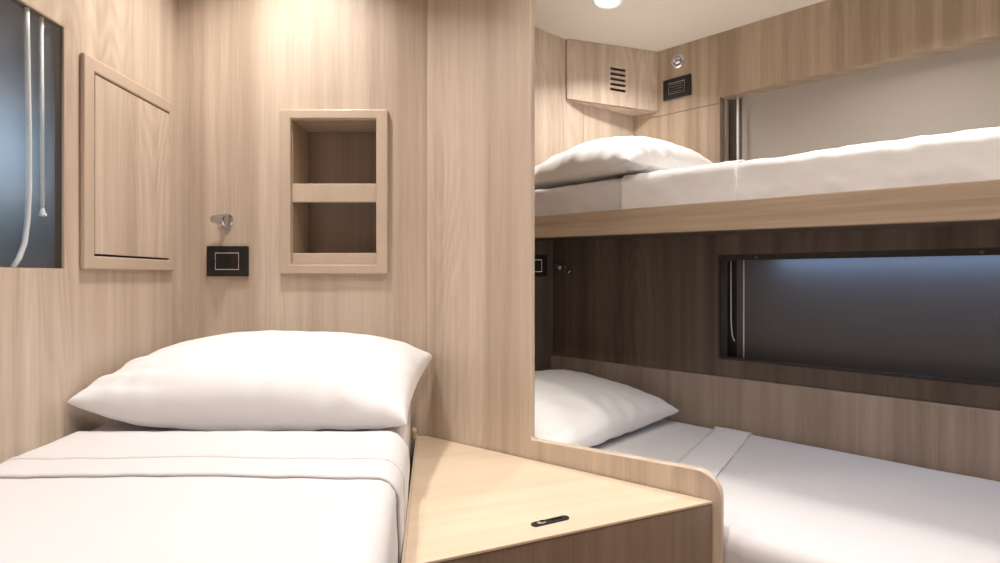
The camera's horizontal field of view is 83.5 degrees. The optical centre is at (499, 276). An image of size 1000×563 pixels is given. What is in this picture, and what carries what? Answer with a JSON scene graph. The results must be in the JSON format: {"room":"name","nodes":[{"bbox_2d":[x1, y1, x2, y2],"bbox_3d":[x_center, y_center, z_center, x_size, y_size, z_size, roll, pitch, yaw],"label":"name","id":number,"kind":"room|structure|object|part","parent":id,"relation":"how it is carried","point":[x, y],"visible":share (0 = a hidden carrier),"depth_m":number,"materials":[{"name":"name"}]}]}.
{"room":"boat cabin","nodes":[
{"label":"boat cabin","id":0,"kind":"room"},
{"bbox_2d":[0,0,177,463],"bbox_3d":[-0.926,-0.085,0.253,0.100,2.070,2.813,0,0,-3],"label":"wall","id":1,"kind":"structure","parent":0,"point":[62,331],"depth_m":1.23,"materials":[{"name":"brown wood"}]},
{"bbox_2d":[0,0,64,268],"bbox_3d":[-0.920,-0.273,0.902,0.024,0.534,0.587,0,0,-3],"label":"window","id":2,"kind":"structure","parent":1,"relation":"in","point":[32,43],"depth_m":1.11,"materials":[{"name":"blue glass"}]},
{"bbox_3d":[-0.926,-0.276,1.083,0.010,0.525,0.049,0,0,-3],"label":"blind cord","id":3,"kind":"part","parent":2,"relation":"part of","materials":[{"name":"white fabric"}]},
{"bbox_2d":[80,52,173,270],"bbox_3d":[-0.926,-0.256,1.415,0.010,0.476,0.371,0,0,-3],"label":"upper cabinet","id":4,"kind":"object","parent":1,"relation":"attached to","point":[127,129],"visible":1,"depth_m":1.36,"materials":[{"name":"brown wood"}]},
{"bbox_3d":[-0.925,-0.255,1.420,0.006,0.405,0.310,0,0,-3],"label":"door","id":5,"kind":"part","parent":4,"relation":"part of","materials":[{"name":"brown wood"}]},
{"bbox_2d":[178,0,426,473],"bbox_3d":[-0.583,-0.085,1.650,0.755,2.070,0.020,0,0,0],"label":"wall","id":6,"kind":"structure","parent":0,"point":[241,63],"depth_m":1.64,"materials":[{"name":"brown wood"}]},
{"bbox_2d":[210,214,232,227],"bbox_3d":[-0.797,-0.163,1.605,0.069,0.044,0.070,0,0,0],"label":"reading lamp","id":7,"kind":"object","parent":6,"relation":"attached to","point":[224,220],"visible":1,"depth_m":1.59,"materials":[{"name":"silver metal"}]},
{"bbox_2d":[207,246,248,275],"bbox_3d":[-0.795,-0.046,1.634,0.120,0.088,0.012,0,0,0],"label":"light switch","id":8,"kind":"object","parent":6,"relation":"attached to","point":[221,260],"visible":1,"depth_m":1.63,"materials":[{"name":"black plastic"}]},
{"bbox_2d":[280,110,387,273],"bbox_3d":[-0.484,-0.248,1.704,0.314,0.478,0.157,0,0,0],"label":"wall niche","id":9,"kind":"object","parent":6,"relation":"attached to","point":[334,163],"visible":0.98,"depth_m":1.66,"materials":[{"name":"brown wood"}]},
{"bbox_2d":[292,253,375,264],"bbox_3d":[-0.484,-0.053,1.706,0.248,0.034,0.134,0,0,0],"label":"shelf","id":10,"kind":"object","parent":9,"relation":"attached to","point":[297,258],"depth_m":1.64,"materials":[{"name":"brown wood"}]},
{"bbox_2d":[292,184,375,202],"bbox_3d":[-0.484,-0.246,1.706,0.248,0.054,0.134,0,0,0],"label":"shelf","id":11,"kind":"object","parent":9,"relation":"attached to","point":[301,193],"depth_m":1.64,"materials":[{"name":"brown wood"}]},
{"bbox_3d":[-0.484,-0.248,1.779,0.269,0.444,0.008,0,0,0],"label":"panel","id":12,"kind":"part","parent":9,"relation":"part of","materials":[{"name":"brown wood"}]},
{"bbox_2d":[535,240,552,370],"bbox_3d":[0.013,0.393,2.477,0.450,1.115,0.030,0,0,-11],"label":"wall","id":13,"kind":"structure","parent":0,"point":[543,284],"depth_m":2.50,"materials":[{"name":"brown wood"}]},
{"bbox_2d":[535,255,546,275],"bbox_3d":[0.151,-0.050,2.482,0.120,0.095,0.012,0,0,-11],"label":"light switch","id":14,"kind":"object","parent":13,"relation":"attached to","point":[540,260],"visible":0.5,"depth_m":2.48,"materials":[{"name":"black plastic"}]},
{"bbox_2d":[427,0,723,562],"bbox_3d":[0.127,-0.085,1.403,0.829,2.070,0.020,0,0,36],"label":"wall partition","id":15,"kind":"structure","parent":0,"point":[481,53],"depth_m":1.51,"materials":[{"name":"brown wood"}]},
{"bbox_2d":[535,27,632,165],"bbox_3d":[0.185,-0.646,2.378,0.854,0.948,0.068,0,0,-19],"label":"wall","id":16,"kind":"structure","parent":0,"point":[561,124],"depth_m":2.40,"materials":[{"name":"brown wood"}]},
{"bbox_2d":[567,39,656,115],"bbox_3d":[0.481,-0.865,2.438,0.388,0.312,0.076,0,0,0],"label":"vent box","id":17,"kind":"object","parent":16,"relation":"attached to","point":[618,79],"visible":1,"depth_m":2.40,"materials":[{"name":"brown wood"}]},
{"bbox_2d":[535,0,825,51],"bbox_3d":[-0.668,-1.033,0.748,4.400,0.194,4.550,0,0,44],"label":"ceiling","id":18,"kind":"structure","parent":0,"point":[650,25],"depth_m":2.20,"materials":[{"name":"beige paint"}]},
{"bbox_2d":[592,0,622,9],"bbox_3d":[0.405,-1.049,2.110,0.116,0.035,0.114,0,0,39],"label":"recessed light","id":19,"kind":"object","parent":18,"relation":"in","point":[603,4],"visible":1,"depth_m":2.12,"materials":[{"name":"white plastic"}]},
{"bbox_2d":[597,0,617,6],"bbox_3d":[0.404,-1.043,2.109,0.082,0.017,0.082,8,-8,1],"label":"diffuser","id":20,"kind":"object","parent":19,"relation":"attached to","point":[600,3],"depth_m":2.12,"materials":[{"name":"white plastic"}]},
{"bbox_2d":[553,225,999,409],"bbox_3d":[1.050,0.393,1.784,2.205,1.114,0.090,0,0,44],"label":"wall","id":21,"kind":"structure","parent":0,"point":[652,302],"depth_m":2.06,"materials":[{"name":"brown wood"}]},
{"bbox_2d":[554,263,572,274],"bbox_3d":[0.272,-0.036,2.434,0.033,0.052,0.128,0,0,-27],"label":"reading lamp","id":22,"kind":"object","parent":21,"relation":"attached to","point":[558,266],"visible":1,"depth_m":2.42,"materials":[{"name":"silver metal"}]},
{"bbox_3d":[0.265,-0.046,2.435,0.025,0.032,0.095,0,0,-24],"label":"arm","id":23,"kind":"part","parent":22,"relation":"part of","materials":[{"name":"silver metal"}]},
{"bbox_2d":[535,179,999,239],"bbox_3d":[0.848,-0.170,1.772,2.509,0.119,0.794,0,0,39],"label":"bunk","id":24,"kind":"object","parent":21,"relation":"attached to","point":[972,203],"visible":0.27,"depth_m":1.48,"materials":[{"name":"brown wood"}]},
{"bbox_2d":[535,178,621,215],"bbox_3d":[1.019,-0.255,1.647,2.033,0.167,0.602,0,0,44],"label":"mattress","id":25,"kind":"object","parent":24,"relation":"on","point":[603,195],"visible":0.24,"depth_m":1.95,"materials":[{"name":"white fabric"}]},
{"bbox_2d":[535,136,712,189],"bbox_3d":[0.450,-0.429,2.181,0.570,0.196,0.660,0,0,-35],"label":"pillow","id":26,"kind":"object","parent":25,"relation":"on","point":[613,157],"visible":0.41,"depth_m":1.92,"materials":[{"name":"white fabric"}]},
{"bbox_2d":[620,127,999,208],"bbox_3d":[1.158,-0.267,1.515,1.536,0.155,0.618,0,0,44],"label":"sheet","id":27,"kind":"object","parent":25,"relation":"on","point":[973,154],"visible":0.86,"depth_m":1.41,"materials":[{"name":"white fabric"}]},
{"bbox_2d":[551,355,999,481],"bbox_3d":[1.014,0.485,1.743,2.178,0.270,0.018,0,0,44],"label":"wall panel","id":28,"kind":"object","parent":21,"relation":"attached to","point":[962,440],"depth_m":1.73,"materials":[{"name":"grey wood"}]},
{"bbox_2d":[718,247,999,386],"bbox_3d":[1.249,0.106,1.586,1.263,0.388,0.095,0,0,44],"label":"window","id":29,"kind":"structure","parent":21,"relation":"in","point":[924,312],"depth_m":1.73,"materials":[{"name":"grey"}]},
{"bbox_3d":[0.818,0.074,1.968,0.016,0.304,0.004,0,0,44],"label":"blind cord","id":30,"kind":"part","parent":29,"relation":"part of","materials":[{"name":"white fabric"}]},
{"bbox_3d":[0.848,0.106,1.947,0.004,0.368,0.004,0,0,-23],"label":"blind cord","id":31,"kind":"part","parent":29,"relation":"part of","materials":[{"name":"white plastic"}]},
{"bbox_2d":[633,0,999,162],"bbox_3d":[1.292,-0.574,1.873,1.980,0.827,0.090,0,0,44],"label":"wall","id":32,"kind":"structure","parent":0,"point":[826,39],"depth_m":2.02,"materials":[{"name":"brown wood"}]},
{"bbox_2d":[663,74,690,100],"bbox_3d":[0.738,-0.790,2.336,0.122,0.084,0.011,0,0,44],"label":"light switch","id":33,"kind":"object","parent":32,"relation":"attached to","point":[677,87],"visible":1,"depth_m":2.33,"materials":[{"name":"black plastic"}]},
{"bbox_2d":[671,53,684,67],"bbox_3d":[0.732,-0.902,2.327,0.060,0.060,0.033,0,0,44],"label":"reading lamp","id":34,"kind":"object","parent":32,"relation":"attached to","point":[677,61],"visible":1,"depth_m":2.33,"materials":[{"name":"silver metal"}]},
{"bbox_2d":[724,41,999,161],"bbox_3d":[1.339,-0.483,1.829,1.231,0.477,0.052,0,0,44],"label":"window","id":35,"kind":"structure","parent":32,"relation":"in","point":[958,90],"depth_m":1.92,"materials":[{"name":"beige"}]},
{"bbox_3d":[0.931,-0.521,2.193,0.009,0.382,0.009,0,0,23],"label":"blind cord","id":36,"kind":"part","parent":35,"relation":"part of","materials":[{"name":"white fabric"}]},
{"bbox_3d":[1.400,0.965,0.800,5.200,0.030,4.200,0,0,0],"label":"floor","id":37,"kind":"structure","parent":0,"visible":0},
{"bbox_2d":[408,456,410,499],"bbox_3d":[-0.481,0.733,0.650,0.815,0.435,2.002,0,0,-3],"label":"box","id":38,"kind":"object","parent":37,"relation":"on","point":[410,456],"visible":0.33,"depth_m":1.52,"materials":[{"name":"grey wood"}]},
{"bbox_2d":[91,403,411,457],"bbox_3d":[-0.482,0.424,0.650,0.821,0.178,2.005,0,0,-3],"label":"mattress","id":39,"kind":"object","parent":38,"relation":"on","point":[404,432],"visible":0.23,"depth_m":1.25,"materials":[{"name":"grey fabric"}]},
{"bbox_2d":[0,431,409,562],"bbox_3d":[-0.474,0.416,0.443,0.903,0.188,1.485,0,0,0],"label":"sheet","id":40,"kind":"object","parent":39,"relation":"on","point":[79,496],"visible":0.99,"depth_m":0.85,"materials":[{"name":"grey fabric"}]},
{"bbox_2d":[67,330,431,430],"bbox_3d":[-0.556,0.244,1.400,0.724,0.206,0.439,0,0,0],"label":"pillow","id":41,"kind":"object","parent":39,"relation":"on","point":[267,380],"visible":0.99,"depth_m":1.22,"materials":[{"name":"white fabric"}]},
{"bbox_2d":[401,434,712,562],"bbox_3d":[0.109,0.703,1.300,0.624,0.490,0.746,0,0,-7],"label":"storage cabinet","id":42,"kind":"object","parent":37,"relation":"on","point":[467,504],"visible":0.98,"depth_m":1.12,"materials":[{"name":"brown wood"}]},
{"bbox_2d":[411,428,416,438],"bbox_3d":[-0.243,0.442,1.585,0.017,0.031,0.017,0,0,0],"label":"peg","id":43,"kind":"object","parent":42,"relation":"on","point":[413,430],"visible":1,"depth_m":1.58,"materials":[{"name":"beige wood"}]},
{"bbox_3d":[0.140,0.680,1.033,0.646,0.420,0.012,0,0,-24],"label":"panel","id":44,"kind":"part","parent":42,"relation":"part of","materials":[{"name":"brown wood"}]},
{"bbox_3d":[0.909,0.837,1.453,1.746,0.225,2.046,0,0,0],"label":"box","id":45,"kind":"object","parent":37,"relation":"on","visible":0},
{"bbox_2d":[590,419,711,462],"bbox_3d":[0.741,0.624,1.446,2.146,0.192,0.786,0,0,44],"label":"mattress","id":46,"kind":"object","parent":45,"relation":"on","point":[665,440],"visible":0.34,"depth_m":1.81,"materials":[{"name":"white fabric"}]},
{"bbox_2d":[535,369,678,446],"bbox_3d":[0.205,0.440,1.949,0.536,0.174,0.720,0,0,44],"label":"pillow","id":47,"kind":"object","parent":46,"relation":"on","point":[572,407],"visible":0.62,"depth_m":1.79,"materials":[{"name":"white fabric"}]},
{"bbox_2d":[676,426,999,562],"bbox_3d":[0.985,0.617,1.212,1.365,0.200,0.805,0,0,44],"label":"sheet","id":48,"kind":"object","parent":46,"relation":"on","point":[785,502],"visible":0.79,"depth_m":1.28,"materials":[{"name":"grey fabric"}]}
]}

